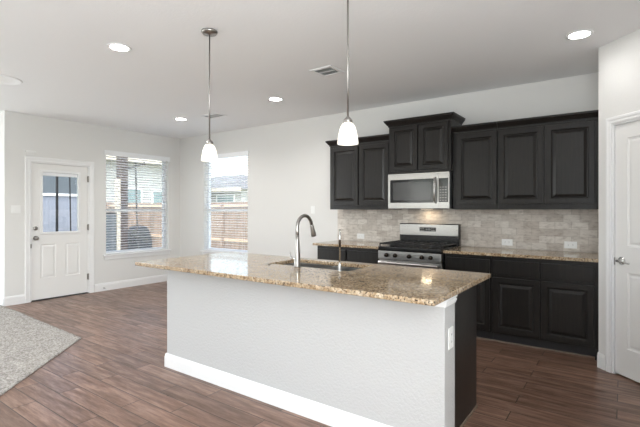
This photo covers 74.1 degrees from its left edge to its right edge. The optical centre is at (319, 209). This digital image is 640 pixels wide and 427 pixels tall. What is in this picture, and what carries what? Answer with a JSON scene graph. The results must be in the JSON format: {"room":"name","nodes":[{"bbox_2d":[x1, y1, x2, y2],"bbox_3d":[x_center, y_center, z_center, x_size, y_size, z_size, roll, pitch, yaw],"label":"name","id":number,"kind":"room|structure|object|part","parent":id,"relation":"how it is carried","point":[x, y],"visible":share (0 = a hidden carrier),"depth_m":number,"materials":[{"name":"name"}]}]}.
{"room":"kitchen","nodes":[
{"label":"kitchen","id":0,"kind":"room"},
{"bbox_2d":[0,112,0,295],"bbox_3d":[-5.050,-0.021,6.474,1.360,2.746,0.140,0,0,36],"label":"wall","id":1,"kind":"structure","parent":0,"point":[0,112],"depth_m":6.03,"materials":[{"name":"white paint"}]},
{"bbox_2d":[0,296,3,305],"bbox_3d":[-5.034,1.287,6.367,1.490,0.130,0.014,0,0,36],"label":"baseboard","id":2,"kind":"structure","parent":1,"relation":"attached to","point":[1,297],"depth_m":5.97,"materials":[{"name":"white"}]},
{"bbox_2d":[1,110,179,296],"bbox_3d":[-3.639,-0.021,7.154,0.140,2.746,2.890,0,0,36],"label":"wall","id":3,"kind":"structure","parent":0,"point":[54,138],"depth_m":6.76,"materials":[{"name":"white paint"}]},
{"bbox_2d":[4,294,24,305],"bbox_3d":[-4.346,1.287,6.035,0.014,0.130,0.248,0,0,36],"label":"baseboard","id":4,"kind":"structure","parent":3,"relation":"attached to","point":[17,299],"depth_m":6.03,"materials":[{"name":"white"}]},
{"bbox_2d":[11,205,20,212],"bbox_3d":[-4.341,-0.008,6.045,0.010,0.115,0.118,0,0,36],"label":"light switch","id":5,"kind":"object","parent":3,"relation":"attached to","point":[14,208],"visible":1,"depth_m":6.04,"materials":[{"name":"white plastic"}]},
{"bbox_2d":[25,156,93,302],"bbox_3d":[-4.030,0.285,6.568,0.188,2.134,0.986,0,0,36],"label":"door","id":6,"kind":"structure","parent":3,"relation":"in","point":[59,264],"depth_m":6.51,"materials":[{"name":"white painted wood"},{"name":"glass"}]},
{"bbox_2d":[43,172,76,176],"bbox_3d":[-4.018,-0.540,6.560,0.008,0.048,0.496,0,0,36],"label":"raised blind","id":7,"kind":"object","parent":6,"relation":"attached to","point":[67,174],"depth_m":6.57,"materials":[{"name":"white"}]},
{"bbox_3d":[-4.004,-0.116,6.549,0.012,0.970,0.576,0,0,36],"label":"glass frame","id":8,"kind":"part","parent":6,"relation":"part of","materials":[{"name":"white"}]},
{"bbox_2d":[94,274,166,291],"bbox_3d":[-3.219,1.287,7.607,0.014,0.130,1.635,0,0,36],"label":"baseboard","id":9,"kind":"structure","parent":3,"relation":"attached to","point":[159,278],"depth_m":7.43,"materials":[{"name":"white wood"}]},
{"bbox_2d":[103,161,170,259],"bbox_3d":[-3.281,-0.073,7.614,0.175,1.820,1.289,0,0,36],"label":"window","id":10,"kind":"structure","parent":3,"relation":"in","point":[167,251],"depth_m":7.80,"materials":[{"name":"white plastic"}]},
{"bbox_2d":[104,150,169,253],"bbox_3d":[-3.260,-0.128,7.602,0.085,1.748,1.254,0,0,36],"label":"window blind","id":11,"kind":"object","parent":10,"relation":"attached to","point":[106,152],"visible":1,"depth_m":7.56,"materials":[{"name":"white plastic"}]},
{"bbox_3d":[-3.272,0.737,7.610,0.045,0.018,1.174,0,0,36],"label":"rail","id":12,"kind":"part","parent":11,"relation":"part of","materials":[{"name":"white plastic"}]},
{"bbox_3d":[-3.260,0.765,7.599,0.124,0.026,1.289,0,0,36],"label":"sill","id":13,"kind":"part","parent":10,"relation":"part of","materials":[{"name":"white"}]},
{"bbox_2d":[0,0,639,138],"bbox_3d":[-2.788,-1.454,2.815,9.500,0.120,9.250,0,0,36],"label":"ceiling","id":14,"kind":"structure","parent":0,"point":[401,51],"depth_m":3.83,"materials":[{"name":"white paint"}]},
{"bbox_2d":[0,74,22,84],"bbox_3d":[-3.407,-1.388,4.508,0.400,0.011,0.400,0,0,36],"label":"ceiling speaker","id":15,"kind":"object","parent":14,"relation":"attached to","point":[4,79],"visible":1,"depth_m":4.54,"materials":[{"name":"white paint"}]},
{"bbox_2d":[106,43,131,51],"bbox_3d":[-1.722,-1.389,3.632,0.196,0.009,0.196,0,0,36],"label":"recessed light","id":16,"kind":"object","parent":14,"relation":"in","point":[118,47],"visible":1,"depth_m":3.63,"materials":[{"name":"white"}]},
{"bbox_2d":[174,118,187,120],"bbox_3d":[-2.134,-1.389,6.499,0.196,0.009,0.196,0,0,36],"label":"recessed light","id":17,"kind":"object","parent":14,"relation":"in","point":[179,119],"visible":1,"depth_m":6.51,"materials":[{"name":"white"}]},
{"bbox_2d":[201,28,217,161],"bbox_3d":[-0.862,-0.887,3.304,0.128,1.013,0.128,0,0,36],"label":"pendant light","id":18,"kind":"object","parent":14,"relation":"hanging from","point":[209,153],"visible":1,"depth_m":3.28,"materials":[{"name":"white glass"}]},
{"bbox_3d":[-0.862,-0.956,3.304,0.011,0.827,0.011,0,0,36],"label":"rod","id":19,"kind":"part","parent":18,"relation":"part of","materials":[{"name":"silver metal"}]},
{"bbox_3d":[-0.862,-0.446,3.304,0.128,0.130,0.128,0,0,36],"label":"lamp shade","id":20,"kind":"part","parent":18,"relation":"part of","materials":[{"name":"white glass"}]},
{"bbox_2d":[201,113,226,118],"bbox_3d":[-1.566,-1.389,6.252,0.360,0.010,0.200,0,0,36],"label":"ceiling vent","id":21,"kind":"object","parent":14,"relation":"in","point":[213,115],"visible":0.92,"depth_m":6.23,"materials":[{"name":"white metal"}]},
{"bbox_2d":[268,97,282,101],"bbox_3d":[-0.559,-1.389,5.327,0.196,0.009,0.196,0,0,36],"label":"recessed light","id":22,"kind":"object","parent":14,"relation":"in","point":[276,99],"visible":1,"depth_m":5.33,"materials":[{"name":"white"}]},
{"bbox_2d":[309,65,344,76],"bbox_3d":[0.072,-1.389,4.247,0.260,0.010,0.250,0,0,36],"label":"ceiling vent","id":23,"kind":"object","parent":14,"relation":"in","point":[330,70],"visible":1,"depth_m":4.24,"materials":[{"name":"white metal"}]},
{"bbox_2d":[337,0,357,145],"bbox_3d":[0.169,-0.896,2.566,0.128,0.996,0.128,0,0,36],"label":"pendant light","id":24,"kind":"object","parent":14,"relation":"hanging from","point":[347,136],"visible":1,"depth_m":2.54,"materials":[{"name":"white glass"}]},
{"bbox_3d":[0.169,-0.463,2.566,0.128,0.130,0.128,0,0,36],"label":"lamp shade","id":25,"kind":"part","parent":24,"relation":"part of","materials":[{"name":"white glass"}]},
{"bbox_3d":[0.169,-0.964,2.566,0.011,0.810,0.011,0,0,36],"label":"rod","id":26,"kind":"part","parent":24,"relation":"part of","materials":[{"name":"silver metal"}]},
{"bbox_2d":[565,29,593,39],"bbox_3d":[2.062,-1.389,3.367,0.196,0.009,0.196,0,0,36],"label":"recessed light","id":27,"kind":"object","parent":14,"relation":"in","point":[579,34],"visible":1,"depth_m":3.36,"materials":[{"name":"white"}]},
{"bbox_2d":[0,281,639,426],"bbox_3d":[-2.741,1.402,2.794,9.400,0.100,9.170,0,0,36],"label":"floor","id":28,"kind":"structure","parent":0,"point":[115,375],"depth_m":3.24,"materials":[{"name":"brown wood"}]},
{"bbox_2d":[0,305,80,395],"bbox_3d":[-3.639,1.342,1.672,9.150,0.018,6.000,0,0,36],"label":"carpet","id":29,"kind":"object","parent":28,"relation":"on","point":[27,343],"visible":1,"depth_m":4.21,"materials":[{"name":"beige carpet"}]},
{"bbox_2d":[164,263,477,426],"bbox_3d":[-0.103,0.910,3.269,2.468,0.884,0.815,0,0,36],"label":"kitchen island","id":30,"kind":"object","parent":28,"relation":"on","point":[332,359],"visible":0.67,"depth_m":2.71,"materials":[{"name":"grey paint"}]},
{"bbox_3d":[-0.287,1.294,3.013,2.468,0.115,0.184,0,0,36],"label":"island baseboard","id":31,"kind":"part","parent":30,"relation":"part of","materials":[{"name":"white wood"}]},
{"bbox_2d":[135,252,490,305],"bbox_3d":[-0.190,0.453,3.240,2.597,0.030,1.071,0,0,36],"label":"island countertop","id":32,"kind":"structure","parent":30,"relation":"on","point":[415,285],"depth_m":2.87,"materials":[{"name":"stone"}]},
{"bbox_2d":[290,214,315,267],"bbox_3d":[-0.133,0.235,3.338,0.102,0.406,0.263,0,0,36],"label":"kitchen faucet","id":33,"kind":"object","parent":32,"relation":"on","point":[296,258],"visible":1,"depth_m":3.23,"materials":[{"name":"silver metal"}]},
{"bbox_2d":[284,263,360,270],"bbox_3d":[0.000,0.563,3.399,0.782,0.186,0.384,0,0,36],"label":"sink","id":34,"kind":"object","parent":32,"relation":"in","point":[290,264],"visible":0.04,"depth_m":3.59,"materials":[{"name":"silver metal"}]},
{"bbox_2d":[337,229,341,271],"bbox_3d":[0.143,0.289,3.062,0.036,0.298,0.116,0,0,3],"label":"water tap","id":35,"kind":"object","parent":32,"relation":"on","point":[339,264],"visible":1,"depth_m":3.02,"materials":[{"name":"silver metal"}]},
{"bbox_3d":[0.143,0.261,3.068,0.011,0.243,0.104,0,0,3],"label":"spout","id":36,"kind":"part","parent":35,"relation":"part of","materials":[{"name":"silver metal"}]},
{"bbox_3d":[0.677,0.493,2.327,0.101,0.048,0.174,0,0,36],"label":"cap molding","id":37,"kind":"part","parent":30,"relation":"part of","materials":[{"name":"white"}]},
{"bbox_2d":[448,326,452,349],"bbox_3d":[0.713,0.697,2.305,0.008,0.115,0.072,0,0,36],"label":"wall outlet","id":38,"kind":"object","parent":30,"relation":"attached to","point":[450,330],"visible":1,"depth_m":2.29,"materials":[{"name":"white plastic"}]},
{"bbox_3d":[0.889,0.910,2.671,0.018,0.884,0.630,0,0,36],"label":"panel","id":39,"kind":"part","parent":30,"relation":"part of","materials":[{"name":"brown wood"}]},
{"bbox_3d":[0.900,1.347,2.663,0.008,0.011,0.630,0,0,36],"label":"shoe molding","id":40,"kind":"part","parent":30,"relation":"part of","materials":[{"name":"brown wood"}]},
{"bbox_2d":[317,245,378,267],"bbox_3d":[0.516,0.910,5.570,0.940,0.883,0.620,0,0,36],"label":"base cabinet","id":41,"kind":"object","parent":28,"relation":"on","point":[362,255],"visible":0.14,"depth_m":5.30,"materials":[{"name":"brown wood"}]},
{"bbox_3d":[0.152,0.584,5.463,0.432,0.147,0.020,0,0,36],"label":"drawer","id":42,"kind":"part","parent":41,"relation":"part of","materials":[{"name":"brown wood"}]},
{"bbox_2d":[313,240,387,248],"bbox_3d":[0.488,0.453,5.566,0.988,0.030,0.635,0,0,36],"label":"countertop","id":43,"kind":"structure","parent":41,"relation":"on","point":[353,244],"depth_m":5.47,"materials":[{"name":"stone"}]},
{"bbox_3d":[0.521,0.584,5.197,0.434,0.147,0.020,0,0,36],"label":"drawer","id":44,"kind":"part","parent":41,"relation":"part of","materials":[{"name":"brown wood"}]},
{"bbox_2d":[378,223,460,269],"bbox_3d":[1.173,0.762,5.015,0.762,1.180,0.731,0,0,36],"label":"gas range","id":45,"kind":"object","parent":28,"relation":"on","point":[421,245],"visible":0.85,"depth_m":4.93,"materials":[{"name":"silver metal"}]},
{"bbox_3d":[0.980,0.610,4.746,0.710,0.036,0.070,0,0,36],"label":"oven handle","id":46,"kind":"part","parent":45,"relation":"part of","materials":[{"name":"silver metal"}]},
{"bbox_3d":[1.010,0.525,4.788,0.756,0.098,0.074,0,0,36],"label":"control panel","id":47,"kind":"part","parent":45,"relation":"part of","materials":[{"name":"silver metal"}]},
{"bbox_3d":[1.016,0.858,4.796,0.754,0.558,0.054,0,0,36],"label":"oven door","id":48,"kind":"part","parent":45,"relation":"part of","materials":[{"name":"silver metal"}]},
{"bbox_2d":[378,245,458,253],"bbox_3d":[1.164,0.452,5.002,0.762,0.049,0.590,0,0,36],"label":"cooktop","id":49,"kind":"object","parent":45,"relation":"in","point":[388,249],"depth_m":4.79,"materials":[{"name":"black metal"}]},
{"bbox_2d":[443,253,444,269],"bbox_3d":[1.209,0.904,5.065,0.760,0.855,0.604,0,0,36],"label":"base cabinet","id":50,"kind":"object","parent":45,"relation":"in","point":[443,253],"depth_m":4.61,"materials":[{"name":"black wood"}]},
{"bbox_2d":[445,253,492,340],"bbox_3d":[1.724,0.910,4.704,0.484,0.883,0.620,0,0,36],"label":"base cabinet","id":51,"kind":"object","parent":28,"relation":"on","point":[457,262],"visible":0.39,"depth_m":4.38,"materials":[{"name":"brown wood"}]},
{"bbox_3d":[1.551,0.584,4.459,0.452,0.147,0.020,0,0,36],"label":"drawer","id":52,"kind":"part","parent":51,"relation":"part of","materials":[{"name":"brown wood"}]},
{"bbox_3d":[1.551,0.959,4.459,0.452,0.550,0.020,0,0,36],"label":"cabinet door","id":53,"kind":"part","parent":51,"relation":"part of","materials":[{"name":"brown wood"}]},
{"bbox_2d":[492,256,598,359],"bbox_3d":[2.295,0.910,4.294,0.918,0.883,0.620,0,0,36],"label":"base cabinet","id":54,"kind":"object","parent":28,"relation":"on","point":[546,304],"visible":0.96,"depth_m":4.03,"materials":[{"name":"brown wood"}]},
{"bbox_3d":[1.931,0.584,4.186,0.428,0.147,0.020,0,0,36],"label":"drawer","id":55,"kind":"part","parent":54,"relation":"part of","materials":[{"name":"brown wood"}]},
{"bbox_3d":[1.931,0.959,4.186,0.428,0.550,0.020,0,0,36],"label":"cabinet door","id":56,"kind":"part","parent":54,"relation":"part of","materials":[{"name":"brown wood"}]},
{"bbox_2d":[443,246,598,262],"bbox_3d":[2.086,0.453,4.420,1.406,0.030,0.635,0,0,36],"label":"countertop","id":57,"kind":"structure","parent":54,"relation":"on","point":[501,252],"depth_m":4.24,"materials":[{"name":"stone"}]},
{"bbox_3d":[2.147,1.346,4.118,0.883,0.012,0.010,0,0,36],"label":"shoe molding","id":58,"kind":"part","parent":54,"relation":"part of","materials":[{"name":"brown wood"}]},
{"bbox_3d":[2.291,0.584,3.929,0.424,0.147,0.020,0,0,36],"label":"drawer","id":59,"kind":"part","parent":54,"relation":"part of","materials":[{"name":"brown wood"}]},
{"bbox_3d":[2.291,0.959,3.929,0.424,0.550,0.020,0,0,36],"label":"cabinet door","id":60,"kind":"part","parent":54,"relation":"part of","materials":[{"name":"brown wood"}]},
{"bbox_2d":[180,72,598,263],"bbox_3d":[0.096,-0.021,6.340,6.880,2.746,0.140,0,0,36],"label":"wall","id":61,"kind":"structure","parent":0,"point":[289,162],"depth_m":6.52,"materials":[{"name":"white paint"}]},
{"bbox_2d":[200,156,247,254],"bbox_3d":[-1.674,-0.073,7.582,1.243,1.820,0.175,0,0,36],"label":"window","id":62,"kind":"structure","parent":61,"relation":"in","point":[204,252],"depth_m":7.92,"materials":[{"name":"white plastic"}]},
{"bbox_3d":[-1.689,0.765,7.561,1.243,0.026,0.124,0,0,36],"label":"sill","id":63,"kind":"part","parent":62,"relation":"part of","materials":[{"name":"white"}]},
{"bbox_2d":[204,151,248,252],"bbox_3d":[-1.687,-0.128,7.560,1.208,1.748,0.085,0,0,36],"label":"window blind","id":64,"kind":"object","parent":62,"relation":"attached to","point":[242,153],"visible":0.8,"depth_m":7.52,"materials":[{"name":"white plastic"}]},
{"bbox_3d":[-1.678,0.737,7.572,1.128,0.018,0.045,0,0,36],"label":"rail","id":65,"kind":"part","parent":64,"relation":"part of","materials":[{"name":"white plastic"}]},
{"bbox_2d":[311,206,314,213],"bbox_3d":[-0.110,0.000,6.395,0.072,0.115,0.010,0,0,36],"label":"light switch","id":66,"kind":"object","parent":61,"relation":"attached to","point":[312,207],"visible":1,"depth_m":6.39,"materials":[{"name":"white plastic"}]},
{"bbox_2d":[325,134,388,208],"bbox_3d":[0.574,-0.474,5.675,0.970,0.938,0.358,0,0,36],"label":"upper cabinet","id":67,"kind":"object","parent":61,"relation":"attached to","point":[359,173],"visible":0.87,"depth_m":5.51,"materials":[{"name":"black wood"}]},
{"bbox_3d":[0.328,-0.451,5.675,0.424,0.775,0.020,0,0,36],"label":"cabinet door","id":68,"kind":"part","parent":67,"relation":"part of","materials":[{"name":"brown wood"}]},
{"bbox_3d":[0.574,-0.905,5.675,0.970,0.075,0.358,0,0,36],"label":"crown molding","id":69,"kind":"part","parent":67,"relation":"part of","materials":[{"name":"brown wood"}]},
{"bbox_3d":[0.689,-0.451,5.416,0.424,0.775,0.020,0,0,36],"label":"cabinet door","id":70,"kind":"part","parent":67,"relation":"part of","materials":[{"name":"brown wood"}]},
{"bbox_2d":[383,112,464,173],"bbox_3d":[1.259,-0.766,5.137,0.868,0.650,0.433,0,0,36],"label":"upper cabinet","id":71,"kind":"object","parent":61,"relation":"attached to","point":[419,144],"visible":0.97,"depth_m":4.96,"materials":[{"name":"brown wood"}]},
{"bbox_3d":[1.008,-0.741,5.101,0.346,0.535,0.020,0,0,36],"label":"cabinet door","id":72,"kind":"part","parent":71,"relation":"part of","materials":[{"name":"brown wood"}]},
{"bbox_2d":[388,171,452,208],"bbox_3d":[1.249,-0.223,5.122,0.762,0.432,0.467,0,0,36],"label":"microwave","id":73,"kind":"object","parent":71,"relation":"attached to","point":[423,190],"visible":0.98,"depth_m":4.95,"materials":[{"name":"silver metal"}]},
{"bbox_3d":[1.309,-0.224,4.829,0.026,0.307,0.060,0,0,36],"label":"door handle","id":74,"kind":"part","parent":73,"relation":"part of","materials":[{"name":"silver metal"}]},
{"bbox_3d":[1.397,-0.224,4.792,0.108,0.272,0.003,0,0,36],"label":"touch panel","id":75,"kind":"part","parent":73,"relation":"part of","materials":[{"name":"black glass"}]},
{"bbox_3d":[1.410,-0.224,4.804,0.127,0.420,0.032,0,0,36],"label":"control panel","id":76,"kind":"part","parent":73,"relation":"part of","materials":[{"name":"silver metal"}]},
{"bbox_3d":[1.259,-1.052,5.137,0.868,0.078,0.433,0,0,36],"label":"crown molding","id":77,"kind":"part","parent":71,"relation":"part of","materials":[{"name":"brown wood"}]},
{"bbox_3d":[1.306,-0.741,4.887,0.346,0.535,0.020,0,0,36],"label":"cabinet door","id":78,"kind":"part","parent":71,"relation":"part of","materials":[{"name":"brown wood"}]},
{"bbox_2d":[338,209,598,252],"bbox_3d":[1.552,0.220,5.202,3.186,0.465,0.011,0,0,36],"label":"tile backsplash","id":79,"kind":"structure","parent":61,"relation":"attached to","point":[529,229],"depth_m":4.87,"materials":[{"name":"tile"}]},
{"bbox_2d":[357,233,363,238],"bbox_3d":[0.566,0.367,5.896,0.115,0.072,0.008,0,0,36],"label":"wall outlet","id":80,"kind":"object","parent":79,"relation":"attached to","point":[359,236],"visible":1,"depth_m":5.90,"materials":[{"name":"white plastic"}]},
{"bbox_2d":[502,239,512,245],"bbox_3d":[2.114,0.367,4.786,0.115,0.072,0.008,0,0,36],"label":"wall outlet","id":81,"kind":"object","parent":79,"relation":"attached to","point":[509,242],"visible":1,"depth_m":4.78,"materials":[{"name":"white plastic"}]},
{"bbox_2d":[564,241,576,248],"bbox_3d":[2.618,0.367,4.425,0.115,0.072,0.008,0,0,36],"label":"wall outlet","id":82,"kind":"object","parent":79,"relation":"attached to","point":[567,244],"visible":1,"depth_m":4.42,"materials":[{"name":"white plastic"}]},
{"bbox_2d":[452,121,497,208],"bbox_3d":[1.791,-0.474,4.802,0.483,0.938,0.358,0,0,36],"label":"upper cabinet","id":83,"kind":"object","parent":61,"relation":"attached to","point":[475,146],"visible":0.97,"depth_m":4.67,"materials":[{"name":"brown wood"}]},
{"bbox_3d":[1.700,-0.905,4.675,0.483,0.075,0.045,0,0,36],"label":"crown molding","id":84,"kind":"part","parent":83,"relation":"part of","materials":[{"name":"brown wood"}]},
{"bbox_2d":[497,110,598,208],"bbox_3d":[2.363,-0.474,4.392,0.921,0.938,0.358,0,0,36],"label":"upper cabinet","id":85,"kind":"object","parent":61,"relation":"attached to","point":[550,161],"visible":0.95,"depth_m":4.25,"materials":[{"name":"brown wood"}]},
{"bbox_3d":[2.087,-0.456,4.413,0.427,0.785,0.020,0,0,36],"label":"cabinet door","id":86,"kind":"part","parent":85,"relation":"part of","materials":[{"name":"brown wood"}]},
{"bbox_3d":[2.272,-0.905,4.264,0.921,0.075,0.045,0,0,36],"label":"crown molding","id":87,"kind":"part","parent":85,"relation":"part of","materials":[{"name":"brown wood"}]},
{"bbox_3d":[2.448,-0.456,4.154,0.421,0.785,0.020,0,0,36],"label":"cabinet door","id":88,"kind":"part","parent":85,"relation":"part of","materials":[{"name":"brown wood"}]},
{"bbox_2d":[599,29,639,354],"bbox_3d":[2.553,-0.021,3.037,0.110,2.746,1.250,0,0,-9],"label":"wall","id":89,"kind":"structure","parent":0,"point":[619,59],"depth_m":3.55,"materials":[{"name":"white paint"}]},
{"bbox_2d":[597,352,605,369],"bbox_3d":[2.397,1.287,3.606,0.014,0.130,0.078,0,0,-9],"label":"baseboard","id":90,"kind":"structure","parent":89,"relation":"attached to","point":[601,358],"depth_m":3.60,"materials":[{"name":"white wood"}]},
{"bbox_2d":[606,110,639,382],"bbox_3d":[2.501,0.293,3.201,0.159,2.117,0.740,0,0,-9],"label":"door","id":91,"kind":"structure","parent":89,"relation":"in","point":[622,131],"depth_m":3.42,"materials":[{"name":"white wood"}]},
{"label":"outside","id":92,"kind":"structure","parent":0,"visible":0},
{"bbox_3d":[-6.496,1.627,20.210,70.000,0.150,75.000,0,0,36],"label":"ground","id":93,"kind":"structure","parent":92,"visible":0},
{"bbox_2d":[43,172,76,231],"bbox_3d":[-6.601,0.177,10.607,0.080,2.750,1.870,0,0,36],"label":"privacy screen","id":94,"kind":"object","parent":93,"relation":"on","point":[49,182],"visible":0.11,"depth_m":10.67,"materials":[{"name":"glass"}]},
{"bbox_3d":[-6.610,-0.803,10.613,0.020,0.789,1.870,0,0,36],"label":"panel","id":95,"kind":"part","parent":94,"relation":"part of","materials":[{"name":"glass"}]},
{"bbox_3d":[-6.601,-0.379,10.607,0.080,0.059,1.870,0,0,36],"label":"rail","id":96,"kind":"part","parent":94,"relation":"part of","materials":[{"name":"white"}]},
{"bbox_3d":[-6.610,0.602,10.613,0.040,1.900,1.870,0,0,36],"label":"ribbed panel","id":97,"kind":"part","parent":94,"relation":"part of","materials":[{"name":"grey"}]},
{"bbox_2d":[106,202,150,230],"bbox_3d":[-10.856,0.636,11.495,0.150,1.832,13.845,0,0,36],"label":"wooden fence","id":98,"kind":"object","parent":93,"relation":"on","point":[129,206],"visible":0.09,"depth_m":16.63,"materials":[{"name":"brown wood"}]},
{"bbox_3d":[-10.871,-0.153,11.534,0.040,0.090,13.800,0,0,36],"label":"rail","id":99,"kind":"part","parent":98,"relation":"part of","materials":[{"name":"beige wood"}]},
{"bbox_2d":[128,225,151,248],"bbox_3d":[-4.959,0.992,11.577,0.577,1.120,0.695,0,0,36],"label":"covered grill","id":100,"kind":"object","parent":93,"relation":"on","point":[132,227],"visible":0.48,"depth_m":11.39,"materials":[{"name":"grey fabric"}]},
{"bbox_2d":[106,155,212,202],"bbox_3d":[-13.652,-1.198,25.649,9.030,5.500,10.500,0,0,36],"label":"neighbor house","id":101,"kind":"structure","parent":93,"relation":"on","point":[158,180],"depth_m":23.74,"materials":[{"name":"grey"}]},
{"bbox_2d":[150,202,247,249],"bbox_3d":[-4.355,0.636,15.555,16.995,1.832,0.150,0,0,36],"label":"wooden fence","id":102,"kind":"object","parent":93,"relation":"on","point":[158,231],"visible":0.1,"depth_m":14.84,"materials":[{"name":"brown wood"}]},
{"bbox_3d":[-4.316,-0.153,15.570,16.950,0.090,0.040,0,0,36],"label":"rail","id":103,"kind":"part","parent":102,"relation":"part of","materials":[{"name":"beige wood"}]},
{"bbox_3d":[-4.316,1.047,15.570,16.950,0.090,0.040,0,0,36],"label":"rail","id":104,"kind":"part","parent":102,"relation":"part of","materials":[{"name":"beige wood"}]},
{"bbox_3d":[-3.440,0.662,14.862,0.090,1.780,0.090,0,0,36],"label":"post","id":105,"kind":"part","parent":102,"relation":"part of","materials":[{"name":"brown wood"}]},
{"bbox_2d":[211,175,247,202],"bbox_3d":[-7.442,-0.648,35.021,13.000,4.400,10.030,0,0,36],"label":"neighbor house","id":106,"kind":"structure","parent":93,"relation":"on","point":[214,189],"depth_m":28.96,"materials":[{"name":"grey"}]},
{"bbox_3d":[-4.124,1.512,9.403,3.250,0.080,6.200,0,0,36],"label":"patio slab","id":107,"kind":"object","parent":93,"relation":"on","visible":0},
{"bbox_2d":[56,176,57,231],"bbox_3d":[-5.514,0.322,8.881,0.180,2.300,0.180,0,0,36],"label":"patio post","id":108,"kind":"object","parent":107,"relation":"on","point":[56,176],"visible":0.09,"depth_m":8.86,"materials":[{"name":"black"}]},
{"bbox_2d":[69,177,70,230],"bbox_3d":[-5.345,0.322,9.116,0.180,2.300,0.180,0,0,36],"label":"patio post","id":109,"kind":"object","parent":107,"relation":"on","point":[69,177],"visible":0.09,"depth_m":9.08,"materials":[{"name":"black"}]},
{"bbox_2d":[106,213,116,250],"bbox_3d":[-5.179,0.772,10.292,0.320,1.400,0.315,0,0,36],"label":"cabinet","id":110,"kind":"object","parent":107,"relation":"on","point":[107,219],"visible":0.29,"depth_m":10.21,"materials":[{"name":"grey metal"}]},
{"bbox_2d":[115,156,127,249],"bbox_3d":[-4.958,-0.003,10.514,0.200,2.950,0.285,0,0,36],"label":"brick column","id":111,"kind":"structure","parent":107,"relation":"on","point":[122,188],"depth_m":10.46,"materials":[{"name":"beige"}]},
{"bbox_3d":[-4.973,0.347,10.408,0.100,2.250,0.094,0,0,36],"label":"corner trim","id":112,"kind":"part","parent":111,"relation":"part of","materials":[{"name":"beige"}]},
{"bbox_2d":[128,162,145,248],"bbox_3d":[-4.654,0.115,10.766,0.300,2.715,0.493,0,0,36],"label":"pole","id":113,"kind":"object","parent":107,"relation":"on","point":[144,162],"visible":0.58,"depth_m":10.75,"materials":[{"name":"black"}]}
]}

